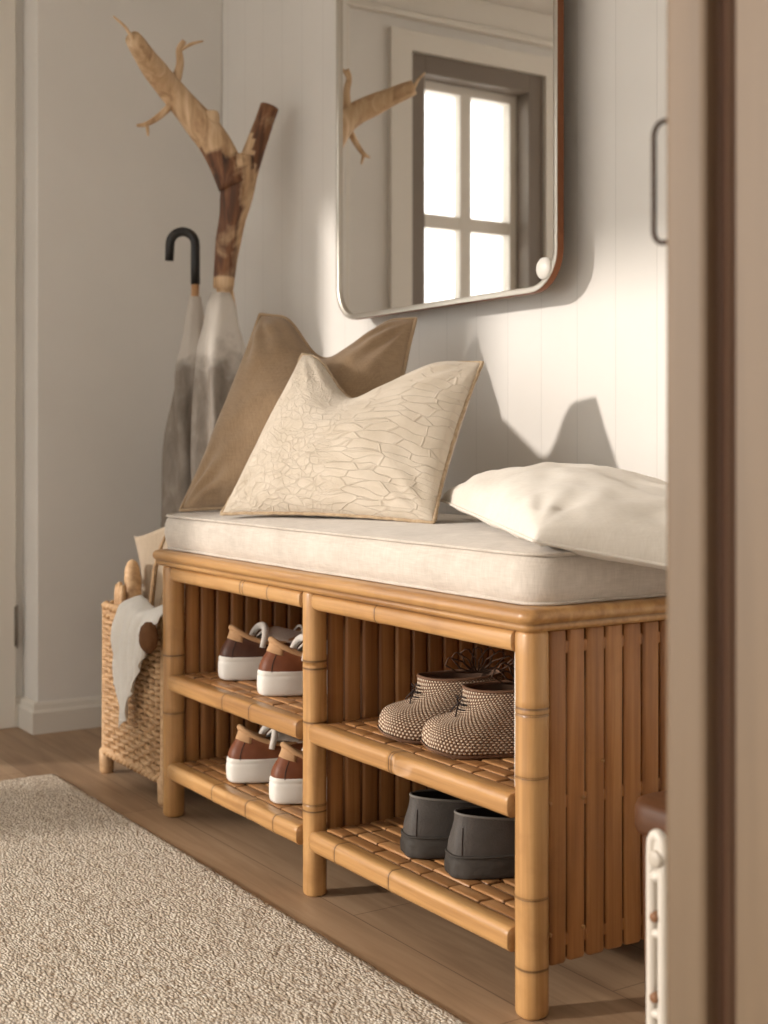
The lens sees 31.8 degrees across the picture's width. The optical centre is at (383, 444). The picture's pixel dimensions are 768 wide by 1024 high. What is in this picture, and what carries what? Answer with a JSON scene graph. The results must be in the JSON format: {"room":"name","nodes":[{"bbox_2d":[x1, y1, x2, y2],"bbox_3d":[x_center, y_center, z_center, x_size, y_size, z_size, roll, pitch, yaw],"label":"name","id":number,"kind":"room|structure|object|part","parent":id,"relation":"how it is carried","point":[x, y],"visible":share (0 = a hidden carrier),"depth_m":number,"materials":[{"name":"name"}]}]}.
{"room":"entryway","nodes":[
{"label":"entryway","id":0,"kind":"room"},
{"bbox_2d":[16,0,22,695],"bbox_3d":[-2.057,-0.338,2.779,2.622,2.100,0.140,0,0,-33],"label":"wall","id":1,"kind":"structure","parent":0,"point":[19,3],"depth_m":3.43,"materials":[{"name":"paint"}]},
{"bbox_2d":[0,0,17,728],"bbox_3d":[-0.948,-0.338,3.399,0.048,2.100,0.024,0,0,-33],"label":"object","id":2,"kind":"structure","parent":1,"relation":"attached to","point":[8,607],"depth_m":3.39,"materials":[{"name":"beige painted wood"}]},
{"bbox_2d":[23,0,221,701],"bbox_3d":[-0.713,-0.338,3.583,0.508,2.100,0.250,0,0,-33],"label":"wall","id":3,"kind":"structure","parent":0,"point":[104,309],"depth_m":3.43,"materials":[{"name":"paint"}]},
{"bbox_2d":[16,695,101,734],"bbox_3d":[-0.764,0.674,3.457,0.730,0.076,0.127,0,0,-33],"label":"baseboard","id":4,"kind":"structure","parent":3,"relation":"attached to","point":[33,717],"depth_m":3.37,"materials":[{"name":"beige paint"}]},
{"bbox_2d":[0,727,644,1023],"bbox_3d":[-1.461,0.738,1.515,4.250,0.050,5.300,0,0,-33],"label":"floor","id":5,"kind":"structure","parent":0,"point":[469,976],"depth_m":2.04,"materials":[{"name":"brown wood"}]},
{"bbox_2d":[99,597,184,805],"bbox_3d":[-0.452,0.525,2.852,0.197,0.374,0.352,0,0,-33],"label":"wicker basket","id":6,"kind":"object","parent":5,"relation":"on","point":[137,745],"visible":0.3,"depth_m":2.77,"materials":[{"name":"wicker"}]},
{"bbox_3d":[-0.604,0.529,2.941,0.033,0.367,0.033,0,0,-33],"label":"corner post","id":7,"kind":"part","parent":6,"relation":"part of","materials":[{"name":"wicker"}]},
{"bbox_2d":[114,582,125,604],"bbox_3d":[-0.571,0.465,2.923,0.014,0.336,0.046,0,0,-33],"label":"bundle","id":8,"kind":"object","parent":6,"relation":"in","point":[119,592],"visible":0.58,"depth_m":2.92,"materials":[{"name":"fabric"}]},
{"bbox_2d":[124,559,141,599],"bbox_3d":[-0.543,0.451,2.931,0.043,0.404,0.052,0,0,-33],"label":"roll","id":9,"kind":"object","parent":6,"relation":"in","point":[132,576],"visible":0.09,"depth_m":2.92,"materials":[{"name":"fabric"}]},
{"bbox_2d":[141,576,144,596],"bbox_3d":[-0.544,0.349,2.986,0.037,0.128,0.050,0,0,27],"label":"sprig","id":10,"kind":"object","parent":6,"relation":"in","point":[143,595],"visible":0.16,"depth_m":2.98,"materials":[{"name":"wood"}]},
{"bbox_2d":[111,595,184,727],"bbox_3d":[-0.480,0.444,2.716,0.075,0.269,0.221,0,0,-33],"label":"cloth","id":11,"kind":"object","parent":6,"relation":"on","point":[132,613],"visible":0.73,"depth_m":2.73,"materials":[{"name":"white fabric"}]},
{"bbox_2d":[139,622,158,653],"bbox_3d":[-0.455,0.373,2.610,0.036,0.062,0.044,0,0,-33],"label":"ball","id":12,"kind":"object","parent":11,"relation":"hanging from","point":[148,634],"visible":1,"depth_m":2.60,"materials":[{"name":"wood"}]},
{"bbox_2d":[134,527,167,606],"bbox_3d":[-0.475,0.283,2.911,0.048,0.259,0.228,0,0,-33],"label":"sheet","id":13,"kind":"object","parent":6,"relation":"in","point":[146,544],"visible":0.27,"depth_m":2.95,"materials":[{"name":"beige paper"}]},
{"bbox_2d":[149,535,164,605],"bbox_3d":[-0.473,0.402,2.830,0.070,0.442,0.013,0,0,41],"label":"cane","id":14,"kind":"object","parent":6,"relation":"in","point":[155,567],"visible":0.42,"depth_m":2.84,"materials":[{"name":"wood"}]},
{"bbox_3d":[-0.433,0.529,2.677,0.033,0.367,0.033,0,0,-33],"label":"corner post","id":15,"kind":"part","parent":6,"relation":"part of","materials":[{"name":"wicker"}]},
{"bbox_2d":[161,227,203,596],"bbox_3d":[-0.468,0.090,3.303,0.149,1.245,0.156,0,0,-33],"label":"umbrella","id":16,"kind":"object","parent":5,"relation":"on","point":[176,453],"visible":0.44,"depth_m":3.27,"materials":[{"name":"fabric"}]},
{"bbox_3d":[-0.492,-0.463,3.300,0.085,0.140,0.023,0,0,0],"label":"crook handle","id":17,"kind":"part","parent":16,"relation":"part of","materials":[{"name":"black plastic"}]},
{"bbox_2d":[113,16,277,311],"bbox_3d":[-0.447,-0.120,3.146,0.427,1.665,0.145,0,0,-33],"label":"branch","id":18,"kind":"object","parent":5,"relation":"on","point":[235,174],"visible":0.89,"depth_m":3.17,"materials":[{"name":"brown wood"}]},
{"bbox_2d":[191,292,245,511],"bbox_3d":[-0.357,0.178,3.119,0.160,1.068,0.193,0,0,-33],"label":"umbrella","id":19,"kind":"object","parent":5,"relation":"on","point":[221,348],"visible":0.28,"depth_m":3.11,"materials":[{"name":"fabric"}]},
{"bbox_2d":[0,774,467,1023],"bbox_3d":[-0.807,0.709,1.531,1.670,0.007,2.220,0,0,-33],"label":"rug","id":20,"kind":"object","parent":5,"relation":"on","point":[104,920],"visible":1,"depth_m":1.93,"materials":[{"name":"carpet"}]},
{"bbox_2d":[152,549,666,1020],"bbox_3d":[0.065,0.457,2.269,0.490,0.510,1.163,0,0,-33],"label":"bench","id":21,"kind":"object","parent":5,"relation":"on","point":[590,679],"visible":0.72,"depth_m":1.86,"materials":[{"name":"brown wood"}]},
{"bbox_3d":[-0.405,0.471,2.598,0.040,0.482,0.040,0,0,-33],"label":"leg","id":22,"kind":"part","parent":21,"relation":"part of","materials":[{"name":"brown wood"}]},
{"bbox_3d":[-0.263,0.453,2.364,0.037,0.032,0.506,0,0,-33],"label":"shelf rail","id":23,"kind":"part","parent":21,"relation":"part of","materials":[{"name":"brown wood"}]},
{"bbox_3d":[-0.263,0.621,2.364,0.036,0.033,0.506,0,0,-33],"label":"shelf rail","id":24,"kind":"part","parent":21,"relation":"part of","materials":[{"name":"brown wood"}]},
{"bbox_3d":[-0.260,0.246,2.368,0.032,0.028,0.509,0,0,-33],"label":"rail","id":25,"kind":"part","parent":21,"relation":"part of","materials":[{"name":"brown wood"}]},
{"bbox_3d":[-0.224,0.444,2.715,0.383,0.422,0.014,0,0,-33],"label":"panel","id":26,"kind":"part","parent":21,"relation":"part of","materials":[{"name":"brown wood"}]},
{"bbox_2d":[218,622,302,679],"bbox_3d":[-0.182,0.386,2.575,0.275,0.103,0.095,0,0,-25],"label":"sneaker","id":27,"kind":"object","parent":21,"relation":"on","point":[241,654],"visible":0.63,"depth_m":2.51,"materials":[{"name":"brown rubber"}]},
{"bbox_2d":[226,724,302,782],"bbox_3d":[-0.155,0.554,2.480,0.275,0.103,0.095,0,0,-23],"label":"sneaker","id":28,"kind":"object","parent":21,"relation":"on","point":[251,758],"visible":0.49,"depth_m":2.42,"materials":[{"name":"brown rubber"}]},
{"bbox_2d":[257,634,302,695],"bbox_3d":[-0.093,0.386,2.414,0.275,0.103,0.095,0,0,-23],"label":"sneaker","id":29,"kind":"object","parent":21,"relation":"on","point":[280,671],"visible":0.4,"depth_m":2.35,"materials":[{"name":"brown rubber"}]},
{"bbox_2d":[269,741,326,803],"bbox_3d":[-0.067,0.554,2.342,0.275,0.103,0.095,0,0,-25],"label":"sneaker","id":30,"kind":"object","parent":21,"relation":"on","point":[286,777],"visible":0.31,"depth_m":2.27,"materials":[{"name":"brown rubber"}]},
{"bbox_3d":[-0.110,0.471,2.143,0.037,0.482,0.037,0,0,-33],"label":"leg","id":31,"kind":"part","parent":21,"relation":"part of","materials":[{"name":"brown wood"}]},
{"bbox_3d":[0.031,0.453,1.911,0.035,0.032,0.506,0,0,-33],"label":"shelf rail","id":32,"kind":"part","parent":21,"relation":"part of","materials":[{"name":"brown wood"}]},
{"bbox_3d":[0.031,0.621,1.910,0.036,0.032,0.506,0,0,-33],"label":"shelf rail","id":33,"kind":"part","parent":21,"relation":"part of","materials":[{"name":"brown wood"}]},
{"bbox_3d":[0.034,0.246,1.914,0.031,0.028,0.509,0,0,-33],"label":"rail","id":34,"kind":"part","parent":21,"relation":"part of","materials":[{"name":"brown wood"}]},
{"bbox_2d":[164,511,666,605],"bbox_3d":[0.066,0.163,2.284,0.469,0.079,1.161,0,0,-33],"label":"seat cushion","id":35,"kind":"object","parent":21,"relation":"on","point":[462,555],"visible":0.58,"depth_m":1.92,"materials":[{"name":"fabric"}]},
{"bbox_2d":[179,313,416,511],"bbox_3d":[-0.174,-0.067,2.606,0.446,0.393,0.214,0,0,15],"label":"pillow","id":36,"kind":"object","parent":35,"relation":"on","point":[380,356],"visible":0.56,"depth_m":2.58,"materials":[{"name":"fabric"}]},
{"bbox_2d":[220,353,483,523],"bbox_3d":[-0.052,-0.024,2.367,0.469,0.302,0.212,0,0,36],"label":"pillow","id":37,"kind":"object","parent":35,"relation":"on","point":[385,452],"visible":1,"depth_m":2.29,"materials":[{"name":"beige fabric"}]},
{"bbox_2d":[440,462,666,569],"bbox_3d":[0.304,0.105,1.976,0.335,0.159,0.627,0,0,-9],"label":"pillow","id":38,"kind":"object","parent":35,"relation":"on","point":[607,513],"visible":0.81,"depth_m":1.76,"materials":[{"name":"fabric"}]},
{"bbox_3d":[0.070,0.444,2.259,0.382,0.422,0.014,0,0,-33],"label":"divider panel","id":39,"kind":"part","parent":21,"relation":"part of","materials":[{"name":"brown wood"}]},
{"bbox_2d":[400,789,477,858],"bbox_3d":[0.154,0.540,2.038,0.267,0.130,0.097,0,0,-19],"label":"boot","id":40,"kind":"object","parent":21,"relation":"on","point":[429,818],"visible":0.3,"depth_m":1.98,"materials":[{"name":"grey rubber"}]},
{"bbox_2d":[377,647,513,743],"bbox_3d":[0.096,0.372,2.030,0.209,0.130,0.099,0,0,-10],"label":"bootie","id":41,"kind":"object","parent":21,"relation":"on","point":[434,694],"visible":0.64,"depth_m":1.99,"materials":[{"name":"brown fabric"}]},
{"bbox_2d":[420,659,514,759],"bbox_3d":[0.159,0.372,1.933,0.209,0.130,0.099,0,0,-10],"label":"bootie","id":42,"kind":"object","parent":21,"relation":"on","point":[482,724],"visible":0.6,"depth_m":1.89,"materials":[{"name":"brown fabric"}]},
{"bbox_2d":[444,806,514,879],"bbox_3d":[0.215,0.540,1.943,0.267,0.130,0.097,0,0,-19],"label":"boot","id":43,"kind":"object","parent":21,"relation":"on","point":[481,841],"visible":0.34,"depth_m":1.89,"materials":[{"name":"grey rubber"}]},
{"bbox_3d":[0.185,0.471,1.687,0.040,0.482,0.041,0,0,-33],"label":"leg","id":44,"kind":"part","parent":21,"relation":"part of","materials":[{"name":"brown wood"}]},
{"bbox_3d":[0.365,0.444,1.804,0.383,0.422,0.013,0,0,-33],"label":"panel","id":45,"kind":"part","parent":21,"relation":"part of","materials":[{"name":"brown wood"}]},
{"bbox_2d":[635,790,666,1023],"bbox_3d":[0.458,0.567,1.583,0.255,0.292,0.248,0,0,-33],"label":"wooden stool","id":46,"kind":"object","parent":5,"relation":"on","point":[651,808],"visible":0.13,"depth_m":1.59,"materials":[{"name":"brown wood"}]},
{"bbox_3d":[0.325,0.587,1.609,0.033,0.252,0.034,0,0,-33],"label":"leg","id":47,"kind":"part","parent":46,"relation":"part of","materials":[{"name":"brown wood"}]},
{"bbox_3d":[0.458,0.442,1.583,0.255,0.042,0.248,0,0,-33],"label":"seat","id":48,"kind":"part","parent":46,"relation":"part of","materials":[{"name":"brown wood"}]},
{"bbox_2d":[646,829,666,1023],"bbox_3d":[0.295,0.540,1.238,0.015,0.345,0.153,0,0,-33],"label":"radiator","id":49,"kind":"object","parent":5,"relation":"on","point":[656,845],"visible":0.2,"depth_m":1.29,"materials":[{"name":"white metal"}]},
{"bbox_2d":[222,0,666,515],"bbox_3d":[0.589,-0.338,2.130,0.100,2.100,4.104,0,0,-33],"label":"wall","id":50,"kind":"structure","parent":0,"point":[574,371],"depth_m":2.47,"materials":[{"name":"white paint"}]},
{"bbox_2d":[336,0,563,319],"bbox_3d":[0.122,-0.745,2.691,0.074,0.945,0.754,0,0,-33],"label":"wall mirror","id":51,"kind":"object","parent":50,"relation":"attached to","point":[450,113],"visible":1,"depth_m":2.65,"materials":[{"name":"silver glass"}]},
{"bbox_3d":[0.665,-0.338,0.485,0.100,2.100,1.260,0,0,-33],"label":"wall","id":52,"kind":"structure","parent":0,"visible":0},
{"bbox_2d":[651,0,767,1023],"bbox_3d":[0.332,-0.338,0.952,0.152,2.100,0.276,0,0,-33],"label":"door","id":53,"kind":"structure","parent":52,"relation":"in","point":[716,242],"depth_m":0.97,"materials":[{"name":"brown wood"}]},
{"bbox_3d":[0.213,-0.200,1.022,0.004,0.096,0.028,0,0,-33],"label":"pull handle","id":54,"kind":"part","parent":53,"relation":"part of","materials":[{"name":"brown metal"}]}
]}

